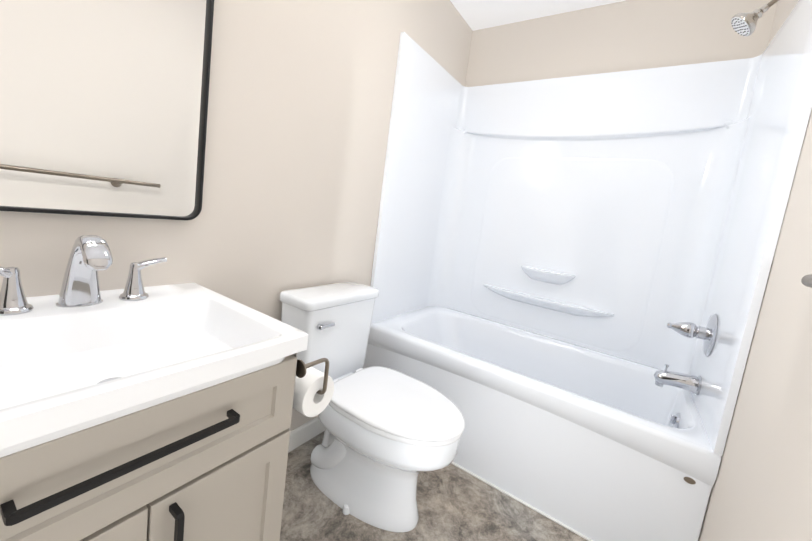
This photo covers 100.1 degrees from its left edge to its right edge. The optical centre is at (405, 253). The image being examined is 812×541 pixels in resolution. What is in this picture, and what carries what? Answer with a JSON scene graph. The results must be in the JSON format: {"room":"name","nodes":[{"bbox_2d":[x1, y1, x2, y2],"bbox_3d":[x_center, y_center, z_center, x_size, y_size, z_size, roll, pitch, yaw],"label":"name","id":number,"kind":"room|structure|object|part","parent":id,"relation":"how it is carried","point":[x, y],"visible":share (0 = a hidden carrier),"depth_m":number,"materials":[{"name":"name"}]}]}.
{"room":"bathroom","nodes":[
{"label":"bathroom","id":0,"kind":"room"},
{"bbox_2d":[0,0,472,431],"bbox_3d":[-0.760,-0.292,1.013,0.120,2.480,3.910,12,8,33],"label":"wall","id":1,"kind":"structure","parent":0,"point":[300,98],"depth_m":1.30,"materials":[{"name":"beige paint"}]},
{"bbox_2d":[0,0,213,219],"bbox_3d":[-0.758,-0.551,0.794,0.030,0.920,0.570,12,8,33],"label":"mirror","id":2,"kind":"object","parent":1,"relation":"attached to","point":[103,107],"visible":0.98,"depth_m":0.85,"materials":[{"name":"black mirror"}]},
{"bbox_2d":[288,417,324,452],"bbox_3d":[-0.540,0.880,1.594,0.013,0.094,0.913,12,8,33],"label":"baseboard","id":3,"kind":"structure","parent":1,"relation":"attached to","point":[305,432],"depth_m":1.66,"materials":[{"name":"white"}]},
{"bbox_2d":[280,431,586,540],"bbox_3d":[-0.251,1.128,0.717,1.764,0.120,3.910,12,8,33],"label":"floor","id":4,"kind":"structure","parent":0,"point":[454,503],"depth_m":1.35,"materials":[{"name":"tile"}]},
{"bbox_2d":[0,235,333,540],"bbox_3d":[-0.628,0.486,0.802,0.586,1.029,0.768,12,8,33],"label":"bathroom vanity","id":5,"kind":"object","parent":4,"relation":"on","point":[135,409],"visible":1,"depth_m":0.68,"materials":[{"name":"beige paint"}]},
{"bbox_2d":[0,263,33,315],"bbox_3d":[-0.838,0.069,0.699,0.062,0.107,0.099,12,8,33],"label":"handle","id":6,"kind":"object","parent":5,"relation":"on","point":[13,301],"depth_m":0.71,"materials":[{"name":"silver metal"}]},
{"bbox_3d":[-0.566,0.683,0.502,0.019,0.485,0.291,12,8,33],"label":"door","id":7,"kind":"part","parent":5,"relation":"part of","materials":[{"name":"beige paint"}]},
{"bbox_2d":[55,235,112,307],"bbox_3d":[-0.724,0.042,0.774,0.167,0.174,0.083,12,8,33],"label":"faucet","id":8,"kind":"object","parent":5,"relation":"on","point":[90,254],"depth_m":0.78,"materials":[{"name":"silver metal"}]},
{"bbox_3d":[-0.424,0.328,0.556,0.036,0.011,0.305,12,8,33],"label":"handle drawer","id":9,"kind":"part","parent":5,"relation":"part of","materials":[{"name":"black metal"}]},
{"bbox_2d":[118,257,166,300],"bbox_3d":[-0.700,0.063,0.906,0.062,0.107,0.099,12,8,33],"label":"handle","id":10,"kind":"object","parent":5,"relation":"on","point":[134,290],"depth_m":0.89,"materials":[{"name":"silver metal"}]},
{"bbox_3d":[-0.441,0.343,0.586,0.019,0.180,0.586,12,8,33],"label":"drawer","id":11,"kind":"part","parent":5,"relation":"part of","materials":[{"name":"beige paint"}]},
{"bbox_3d":[-0.423,0.532,0.622,0.036,0.143,0.011,12,8,33],"label":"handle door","id":12,"kind":"part","parent":5,"relation":"part of","materials":[{"name":"black metal"}]},
{"bbox_3d":[-0.403,0.676,0.748,0.019,0.485,0.291,12,8,33],"label":"door","id":13,"kind":"part","parent":5,"relation":"part of","materials":[{"name":"beige paint"}]},
{"bbox_3d":[-0.259,0.281,0.834,0.044,0.044,0.008,12,8,33],"label":"plate","id":14,"kind":"part","parent":5,"relation":"part of","materials":[{"name":"brown metal"}]},
{"bbox_3d":[-0.290,0.321,0.914,0.135,0.116,0.096,12,8,33],"label":"rod","id":15,"kind":"part","parent":5,"relation":"part of","materials":[{"name":"silver metal"}]},
{"bbox_2d":[279,282,464,531],"bbox_3d":[-0.131,0.601,1.390,0.772,0.796,0.442,12,8,33],"label":"toilet","id":16,"kind":"object","parent":4,"relation":"on","point":[390,435],"visible":0.94,"depth_m":1.30,"materials":[{"name":"white ceramic"}]},
{"bbox_3d":[-0.314,0.289,1.360,0.010,0.014,0.078,12,8,33],"label":"flush lever","id":17,"kind":"part","parent":16,"relation":"part of","materials":[{"name":"silver metal"}]},
{"bbox_3d":[-0.348,0.377,1.528,0.177,0.360,0.420,12,8,33],"label":"tank","id":18,"kind":"part","parent":16,"relation":"part of","materials":[{"name":"white ceramic"}]},
{"bbox_3d":[-0.320,0.179,1.504,0.194,0.041,0.442,12,8,33],"label":"tank lid","id":19,"kind":"part","parent":16,"relation":"part of","materials":[{"name":"white ceramic"}]},
{"bbox_3d":[-0.107,0.797,1.380,0.633,0.418,0.382,12,8,33],"label":"bowl","id":20,"kind":"part","parent":16,"relation":"part of","materials":[{"name":"white ceramic"}]},
{"bbox_3d":[-0.029,0.591,1.322,0.526,0.019,0.382,12,8,33],"label":"seat","id":21,"kind":"part","parent":16,"relation":"part of","materials":[{"name":"white plastic"}]},
{"bbox_3d":[-0.026,0.570,1.320,0.534,0.018,0.388,12,8,33],"label":"lid","id":22,"kind":"part","parent":16,"relation":"part of","materials":[{"name":"white plastic"}]},
{"bbox_2d":[362,0,811,540],"bbox_3d":[0.684,0.009,1.784,1.519,2.080,0.798,12,8,33],"label":"shower","id":23,"kind":"object","parent":4,"relation":"on","point":[569,277],"visible":1,"depth_m":1.80,"materials":[{"name":"white plastic"}]},
{"bbox_2d":[483,284,614,316],"bbox_3d":[0.834,0.306,2.105,0.780,0.060,0.076,12,8,33],"label":"shelf","id":24,"kind":"object","parent":23,"relation":"attached to","point":[563,307],"depth_m":2.10,"materials":[{"name":"white plastic"}]},
{"bbox_3d":[0.921,-0.039,2.077,1.000,1.070,0.005,12,8,33],"label":"surround panel","id":25,"kind":"part","parent":23,"relation":"part of","materials":[{"name":"white plastic"}]},
{"bbox_2d":[654,379,664,386],"bbox_3d":[1.124,0.574,1.510,0.032,0.020,0.032,12,8,33],"label":"outlet","id":26,"kind":"object","parent":23,"relation":"attached to","point":[659,382],"depth_m":1.49,"materials":[{"name":"silver metal"}]},
{"bbox_3d":[1.165,0.724,1.487,0.014,0.035,0.014,12,8,33],"label":"overflow lever","id":27,"kind":"part","parent":23,"relation":"part of","materials":[{"name":"silver metal"}]},
{"bbox_3d":[1.172,0.547,1.477,0.157,0.078,0.068,12,8,33],"label":"spout","id":28,"kind":"part","parent":23,"relation":"part of","materials":[{"name":"silver metal"}]},
{"bbox_3d":[1.198,0.324,1.453,0.138,0.068,0.068,12,8,33],"label":"valve handle","id":29,"kind":"part","parent":23,"relation":"part of","materials":[{"name":"silver metal"}]},
{"bbox_3d":[1.256,0.336,1.415,0.021,0.180,0.180,12,8,33],"label":"valve plate","id":30,"kind":"part","parent":23,"relation":"part of","materials":[{"name":"silver metal"}]},
{"bbox_2d":[450,0,625,30],"bbox_3d":[0.084,-1.433,0.418,1.764,0.120,3.910,12,8,33],"label":"ceiling","id":31,"kind":"structure","parent":0,"point":[479,14],"depth_m":2.08,"materials":[{"name":"white paint"}]},
{"bbox_2d":[465,0,777,86],"bbox_3d":[0.965,-0.199,2.145,1.524,2.480,0.120,12,8,33],"label":"wall","id":32,"kind":"structure","parent":0,"point":[627,35],"depth_m":1.90,"materials":[{"name":"beige paint"}]},
{"bbox_2d":[698,0,811,540],"bbox_3d":[0.592,-0.012,0.122,0.120,2.480,3.910,12,8,33],"label":"wall","id":33,"kind":"structure","parent":0,"point":[761,489],"depth_m":0.88,"materials":[{"name":"beige paint"}]},
{"bbox_2d":[731,0,778,36],"bbox_3d":[1.373,-0.934,1.299,0.186,0.174,0.100,12,8,33],"label":"shower head","id":34,"kind":"object","parent":33,"relation":"attached to","point":[744,24],"visible":1,"depth_m":1.30},
{"bbox_3d":[1.412,-0.958,1.273,0.098,0.066,0.017,12,8,33],"label":"arm","id":35,"kind":"part","parent":34,"relation":"part of"},
{"bbox_2d":[801,275,811,287],"bbox_3d":[0.510,0.083,0.209,0.083,0.056,1.030,12,8,33],"label":"towel rail","id":36,"kind":"object","parent":33,"relation":"attached to","point":[806,280],"visible":1,"depth_m":0.64,"materials":[{"name":"silver metal"}]}
]}

